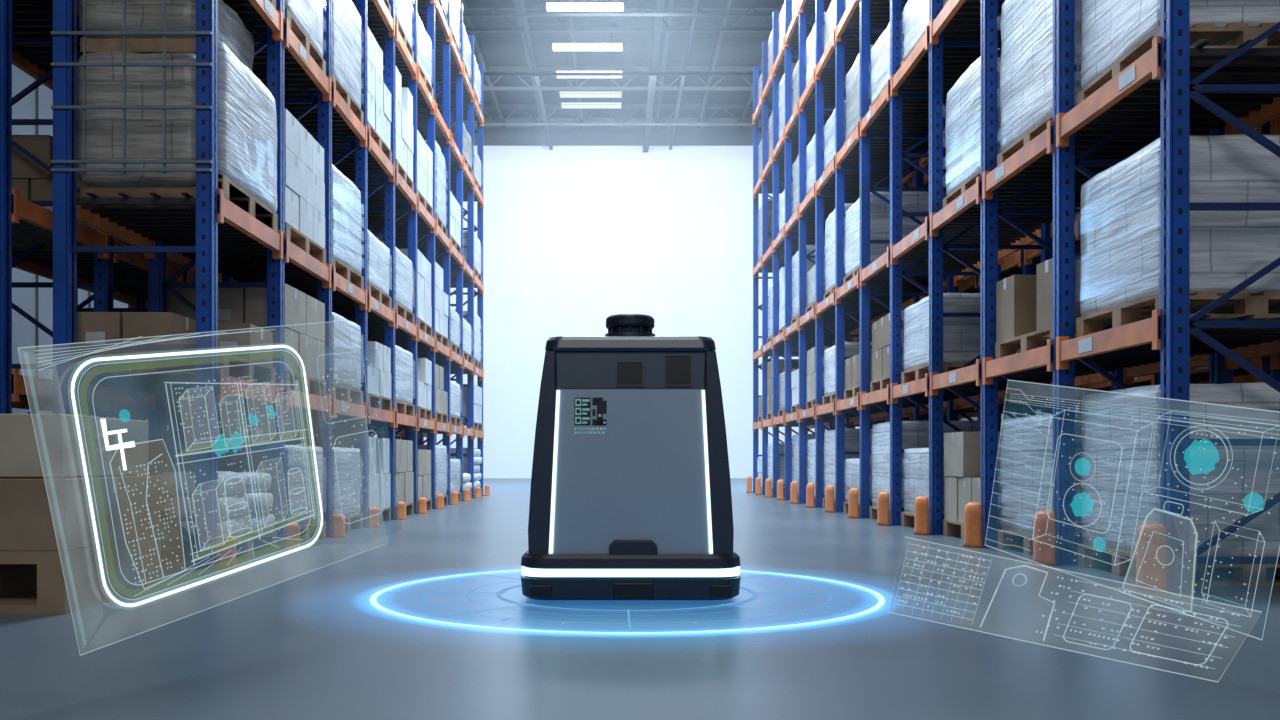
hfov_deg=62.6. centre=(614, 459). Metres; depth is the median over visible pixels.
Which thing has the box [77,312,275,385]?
load
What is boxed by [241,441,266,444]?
load
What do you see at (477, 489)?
protector
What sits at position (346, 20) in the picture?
load
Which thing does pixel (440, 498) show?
protector
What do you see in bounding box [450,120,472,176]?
load
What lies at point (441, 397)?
load
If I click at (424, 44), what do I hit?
load
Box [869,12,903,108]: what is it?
load
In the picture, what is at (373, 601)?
light
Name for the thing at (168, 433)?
load
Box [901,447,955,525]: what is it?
load
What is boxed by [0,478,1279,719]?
floor
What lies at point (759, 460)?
load
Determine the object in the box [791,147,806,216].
load
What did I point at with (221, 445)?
display
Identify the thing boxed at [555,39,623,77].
ceiling lamp
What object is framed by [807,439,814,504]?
load
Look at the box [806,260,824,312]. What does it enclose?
load
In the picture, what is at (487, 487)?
protector
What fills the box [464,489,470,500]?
protector
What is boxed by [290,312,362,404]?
load
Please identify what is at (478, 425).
load
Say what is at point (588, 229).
wall
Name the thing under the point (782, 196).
load
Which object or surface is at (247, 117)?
load
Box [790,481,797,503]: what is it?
protector
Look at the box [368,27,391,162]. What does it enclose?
load
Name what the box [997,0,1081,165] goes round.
load
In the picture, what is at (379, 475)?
load
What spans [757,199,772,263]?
load
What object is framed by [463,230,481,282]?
load
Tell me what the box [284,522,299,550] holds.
protector
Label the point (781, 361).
load
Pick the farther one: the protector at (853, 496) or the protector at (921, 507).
the protector at (853, 496)
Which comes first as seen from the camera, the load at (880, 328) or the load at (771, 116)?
the load at (880, 328)
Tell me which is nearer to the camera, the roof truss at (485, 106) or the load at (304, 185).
the load at (304, 185)
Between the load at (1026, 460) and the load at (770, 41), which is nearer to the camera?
the load at (1026, 460)
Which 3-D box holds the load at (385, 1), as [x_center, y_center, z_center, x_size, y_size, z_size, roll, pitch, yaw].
[-2.935,-5.234,11.035,0.968,0.785,1.060,0,0,-1]
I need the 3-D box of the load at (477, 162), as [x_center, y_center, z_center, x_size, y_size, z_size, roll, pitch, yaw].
[-2.935,-5.184,18.895,0.968,0.687,1.060,0,0,1]
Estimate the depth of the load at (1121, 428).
5.53 m
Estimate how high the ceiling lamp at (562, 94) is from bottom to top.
1.080 m
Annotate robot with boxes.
[521,314,740,599]
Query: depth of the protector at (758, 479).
19.91 m
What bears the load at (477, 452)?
on the floor
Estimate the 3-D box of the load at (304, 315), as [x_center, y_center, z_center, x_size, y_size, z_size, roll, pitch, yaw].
[-2.935,-0.928,8.415,0.960,0.795,1.060,0,0,1]
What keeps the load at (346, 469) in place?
on the floor
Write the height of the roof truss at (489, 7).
0.730 m
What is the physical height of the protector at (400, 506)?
0.205 m
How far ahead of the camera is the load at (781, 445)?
18.81 m
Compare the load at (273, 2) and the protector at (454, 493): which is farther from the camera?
the protector at (454, 493)
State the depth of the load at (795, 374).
16.83 m
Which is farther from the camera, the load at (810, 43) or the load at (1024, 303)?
the load at (810, 43)
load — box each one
[12,135,171,263]
[77,0,277,232]
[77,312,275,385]
[155,471,276,565]
[167,283,326,396]
[167,432,170,441]
[167,444,325,547]
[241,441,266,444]
[269,0,275,8]
[284,0,325,74]
[284,108,325,264]
[284,436,390,522]
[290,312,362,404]
[310,164,363,290]
[332,0,363,125]
[332,447,362,534]
[352,0,390,13]
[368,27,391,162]
[368,230,391,309]
[368,341,391,410]
[383,65,413,191]
[395,0,413,59]
[395,247,413,323]
[395,345,414,415]
[395,439,413,517]
[399,249,431,336]
[417,12,432,97]
[417,130,432,216]
[417,358,431,419]
[417,444,447,506]
[417,449,431,511]
[424,140,446,235]
[435,262,448,347]
[435,364,447,423]
[438,0,447,23]
[450,0,460,57]
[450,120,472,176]
[450,191,460,254]
[450,306,460,355]
[450,380,461,426]
[450,448,481,496]
[450,459,460,502]
[463,24,471,86]
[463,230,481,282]
[463,311,481,369]
[463,318,472,363]
[463,385,482,430]
[463,473,471,499]
[474,55,480,109]
[474,147,481,194]
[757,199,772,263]
[757,458,784,493]
[758,69,768,99]
[758,131,768,179]
[758,396,761,421]
[767,286,772,342]
[767,357,806,419]
[768,29,772,77]
[768,443,784,496]
[769,110,772,158]
[778,182,792,234]
[778,369,796,416]
[779,2,784,50]
[779,63,796,138]
[779,267,784,333]
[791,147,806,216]
[791,245,824,324]
[791,366,806,412]
[792,0,798,17]
[792,60,798,111]
[792,434,814,501]
[805,126,824,197]
[806,12,825,85]
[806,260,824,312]
[806,347,830,408]
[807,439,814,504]
[822,342,871,404]
[823,101,845,172]
[823,428,871,509]
[824,0,845,50]
[824,203,853,298]
[843,191,944,284]
[843,458,871,514]
[844,44,873,143]
[844,351,871,398]
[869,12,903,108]
[870,311,903,391]
[870,420,980,520]
[901,0,945,64]
[901,293,1020,383]
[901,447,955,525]
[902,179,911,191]
[943,48,1000,207]
[943,432,1022,544]
[995,258,1104,358]
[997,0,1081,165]
[997,413,1111,561]
[1076,134,1279,337]
[1077,0,1279,104]
[1077,382,1279,585]
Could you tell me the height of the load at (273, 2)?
1.169 m
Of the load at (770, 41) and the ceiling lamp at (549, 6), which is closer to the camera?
the load at (770, 41)
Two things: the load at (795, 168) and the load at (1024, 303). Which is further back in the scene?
the load at (795, 168)
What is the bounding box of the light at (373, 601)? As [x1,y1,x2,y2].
[370,570,884,633]
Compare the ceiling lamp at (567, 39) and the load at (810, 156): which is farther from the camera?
the ceiling lamp at (567, 39)
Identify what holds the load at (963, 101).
on the goods at (1174, 92)
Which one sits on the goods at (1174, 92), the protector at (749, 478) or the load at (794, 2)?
the load at (794, 2)
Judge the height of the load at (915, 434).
1.075 m
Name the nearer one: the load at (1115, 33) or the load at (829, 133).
the load at (1115, 33)
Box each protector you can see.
[216,535,237,568]
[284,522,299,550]
[332,513,346,536]
[368,507,379,527]
[396,501,405,519]
[418,497,426,513]
[436,494,444,508]
[452,491,458,504]
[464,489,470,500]
[475,487,480,497]
[485,485,489,495]
[746,476,751,492]
[755,477,760,494]
[765,478,771,496]
[776,479,783,499]
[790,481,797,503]
[805,483,813,507]
[824,485,833,511]
[848,488,858,517]
[876,491,889,525]
[913,496,928,534]
[962,502,981,547]
[1031,510,1055,564]
[1134,522,1167,591]
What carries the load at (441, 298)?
on the goods at (207, 235)
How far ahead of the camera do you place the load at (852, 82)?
12.72 m
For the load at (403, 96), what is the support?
on the goods at (207, 235)
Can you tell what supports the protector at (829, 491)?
on the floor
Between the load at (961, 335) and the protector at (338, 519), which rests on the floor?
the protector at (338, 519)
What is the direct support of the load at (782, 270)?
on the goods at (1174, 92)
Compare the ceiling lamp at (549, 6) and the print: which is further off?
the ceiling lamp at (549, 6)
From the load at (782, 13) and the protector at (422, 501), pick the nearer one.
the protector at (422, 501)
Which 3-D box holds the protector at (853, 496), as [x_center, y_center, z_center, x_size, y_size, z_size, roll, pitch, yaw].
[2.706,0.490,12.010,0.109,0.339,0.217,0,0,0]
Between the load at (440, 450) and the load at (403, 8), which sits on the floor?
the load at (440, 450)
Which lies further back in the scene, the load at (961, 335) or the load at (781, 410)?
the load at (781, 410)
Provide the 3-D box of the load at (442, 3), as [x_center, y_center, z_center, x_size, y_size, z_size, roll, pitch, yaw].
[-2.935,-6.733,14.965,0.968,0.784,1.060,0,0,-1]
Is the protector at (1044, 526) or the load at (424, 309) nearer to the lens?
the protector at (1044, 526)
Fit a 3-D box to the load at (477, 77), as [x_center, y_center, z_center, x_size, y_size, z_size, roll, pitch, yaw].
[-2.935,-6.734,18.895,0.968,0.785,1.060,0,0,-1]
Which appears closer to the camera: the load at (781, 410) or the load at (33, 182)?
the load at (33, 182)
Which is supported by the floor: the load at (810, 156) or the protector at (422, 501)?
the protector at (422, 501)
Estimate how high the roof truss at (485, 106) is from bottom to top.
0.730 m
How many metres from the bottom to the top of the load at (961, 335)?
0.784 m
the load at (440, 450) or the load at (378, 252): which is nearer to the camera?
the load at (378, 252)
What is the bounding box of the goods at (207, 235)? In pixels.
[51,0,484,568]
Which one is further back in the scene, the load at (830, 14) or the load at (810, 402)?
the load at (810, 402)
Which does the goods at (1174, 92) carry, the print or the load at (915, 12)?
the load at (915, 12)
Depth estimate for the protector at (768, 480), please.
18.59 m
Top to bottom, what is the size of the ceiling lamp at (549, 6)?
1.080 m
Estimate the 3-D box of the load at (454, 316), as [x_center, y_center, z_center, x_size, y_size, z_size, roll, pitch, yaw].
[-2.935,-1.984,16.275,0.968,0.687,1.060,0,0,0]
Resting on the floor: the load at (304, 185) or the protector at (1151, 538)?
the protector at (1151, 538)
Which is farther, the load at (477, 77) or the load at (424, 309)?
the load at (477, 77)
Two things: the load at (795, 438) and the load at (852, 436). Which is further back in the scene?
the load at (795, 438)
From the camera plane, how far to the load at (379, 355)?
11.03 m
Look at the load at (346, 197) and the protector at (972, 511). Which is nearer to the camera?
the protector at (972, 511)
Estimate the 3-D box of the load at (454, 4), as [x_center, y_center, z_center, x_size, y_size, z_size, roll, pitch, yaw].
[-2.935,-6.878,16.275,0.968,1.073,1.060,0,0,-1]
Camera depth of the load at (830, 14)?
14.12 m
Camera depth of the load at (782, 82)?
18.08 m
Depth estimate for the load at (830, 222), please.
14.10 m
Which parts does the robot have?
panel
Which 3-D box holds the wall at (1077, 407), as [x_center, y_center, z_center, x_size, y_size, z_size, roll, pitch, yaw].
[11.625,-5.840,16.500,0.350,13.000,43.000,0,0,0]
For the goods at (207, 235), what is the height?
8.000 m
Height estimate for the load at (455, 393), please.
0.687 m
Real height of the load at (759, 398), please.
0.895 m
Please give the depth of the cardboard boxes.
4.65 m
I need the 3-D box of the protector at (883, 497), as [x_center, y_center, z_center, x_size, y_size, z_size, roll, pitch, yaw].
[2.706,0.490,10.680,0.109,0.339,0.217,0,0,0]
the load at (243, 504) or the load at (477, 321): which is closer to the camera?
the load at (243, 504)
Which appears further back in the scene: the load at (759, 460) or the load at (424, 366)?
the load at (759, 460)
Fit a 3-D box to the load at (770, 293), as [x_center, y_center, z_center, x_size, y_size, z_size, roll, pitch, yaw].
[3.350,-2.678,19.325,0.968,1.073,1.060,0,0,0]
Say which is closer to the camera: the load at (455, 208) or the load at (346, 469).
the load at (346, 469)
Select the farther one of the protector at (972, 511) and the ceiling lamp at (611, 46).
the ceiling lamp at (611, 46)
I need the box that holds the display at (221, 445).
[71,345,322,606]
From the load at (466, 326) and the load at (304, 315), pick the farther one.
the load at (466, 326)
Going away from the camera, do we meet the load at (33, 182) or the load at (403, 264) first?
the load at (33, 182)
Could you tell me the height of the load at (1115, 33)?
1.073 m
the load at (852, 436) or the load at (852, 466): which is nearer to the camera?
the load at (852, 466)
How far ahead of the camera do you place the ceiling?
31.81 m
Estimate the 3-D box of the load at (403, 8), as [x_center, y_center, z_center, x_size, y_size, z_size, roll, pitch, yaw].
[-2.935,-5.426,12.345,0.968,1.169,1.060,0,0,-1]
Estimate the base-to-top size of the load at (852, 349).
0.785 m
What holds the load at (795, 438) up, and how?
on the floor
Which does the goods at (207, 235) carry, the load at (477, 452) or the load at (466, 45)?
the load at (466, 45)
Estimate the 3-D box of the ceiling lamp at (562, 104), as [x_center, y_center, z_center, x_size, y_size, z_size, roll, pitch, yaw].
[-0.750,-11.800,33.597,2.000,1.080,0.325,0,0,0]
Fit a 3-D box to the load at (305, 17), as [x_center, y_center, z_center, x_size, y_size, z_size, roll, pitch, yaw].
[-2.935,-3.825,8.415,0.968,1.169,1.060,0,0,0]
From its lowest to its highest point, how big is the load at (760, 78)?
0.687 m
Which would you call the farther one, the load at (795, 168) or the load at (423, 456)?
the load at (795, 168)
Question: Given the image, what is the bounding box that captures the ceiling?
[463,0,782,117]
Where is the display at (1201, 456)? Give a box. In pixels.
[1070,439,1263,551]
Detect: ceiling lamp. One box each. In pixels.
[545,2,624,10]
[551,11,623,50]
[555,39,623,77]
[558,61,622,97]
[560,102,622,107]
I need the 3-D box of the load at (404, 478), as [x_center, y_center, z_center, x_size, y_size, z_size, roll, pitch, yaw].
[-2.935,0.211,12.345,0.960,0.895,1.060,0,0,0]
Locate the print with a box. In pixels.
[574,398,606,433]
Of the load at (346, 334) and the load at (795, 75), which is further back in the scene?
the load at (795, 75)
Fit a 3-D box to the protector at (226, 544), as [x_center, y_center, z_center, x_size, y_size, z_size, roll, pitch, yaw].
[-2.362,0.565,6.450,0.100,0.205,0.196,0,0,0]
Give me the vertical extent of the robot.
1.348 m
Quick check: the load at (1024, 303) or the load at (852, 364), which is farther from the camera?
the load at (852, 364)
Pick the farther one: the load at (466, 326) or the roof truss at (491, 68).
the roof truss at (491, 68)
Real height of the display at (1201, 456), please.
0.838 m
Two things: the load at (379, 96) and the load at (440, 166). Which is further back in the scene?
the load at (440, 166)
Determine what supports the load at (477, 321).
on the goods at (207, 235)
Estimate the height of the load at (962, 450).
0.895 m
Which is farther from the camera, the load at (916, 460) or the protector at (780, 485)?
the protector at (780, 485)
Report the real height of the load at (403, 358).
0.785 m
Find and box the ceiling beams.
[463,0,779,152]
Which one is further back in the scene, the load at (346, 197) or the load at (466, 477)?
the load at (466, 477)
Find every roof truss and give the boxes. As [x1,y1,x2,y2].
[463,104,761,122]
[465,4,780,32]
[483,66,758,90]
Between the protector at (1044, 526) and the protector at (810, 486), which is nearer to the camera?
the protector at (1044, 526)
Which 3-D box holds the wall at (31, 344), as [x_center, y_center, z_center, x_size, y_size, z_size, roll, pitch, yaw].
[-11.125,-5.840,16.500,0.350,13.000,43.000,0,0,0]
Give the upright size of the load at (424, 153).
0.895 m
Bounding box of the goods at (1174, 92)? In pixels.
[752,0,1279,590]
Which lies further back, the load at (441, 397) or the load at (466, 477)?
the load at (466, 477)
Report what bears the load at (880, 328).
on the goods at (1174, 92)
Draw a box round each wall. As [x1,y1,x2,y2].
[0,0,401,444]
[12,64,304,440]
[371,118,859,477]
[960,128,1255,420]
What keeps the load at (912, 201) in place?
on the goods at (1174, 92)
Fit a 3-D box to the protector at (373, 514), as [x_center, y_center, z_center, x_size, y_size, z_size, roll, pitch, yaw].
[-2.362,0.565,10.380,0.100,0.205,0.196,0,0,0]
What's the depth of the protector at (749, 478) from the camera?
21.23 m
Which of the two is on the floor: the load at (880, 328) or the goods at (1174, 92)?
the goods at (1174, 92)
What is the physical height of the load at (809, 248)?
1.169 m
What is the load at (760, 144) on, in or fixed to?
on the goods at (1174, 92)
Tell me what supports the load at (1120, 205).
on the goods at (1174, 92)
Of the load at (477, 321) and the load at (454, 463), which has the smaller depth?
the load at (454, 463)
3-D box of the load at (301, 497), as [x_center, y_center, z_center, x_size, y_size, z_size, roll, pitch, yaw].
[-2.935,0.266,8.415,0.968,0.785,1.060,0,0,0]

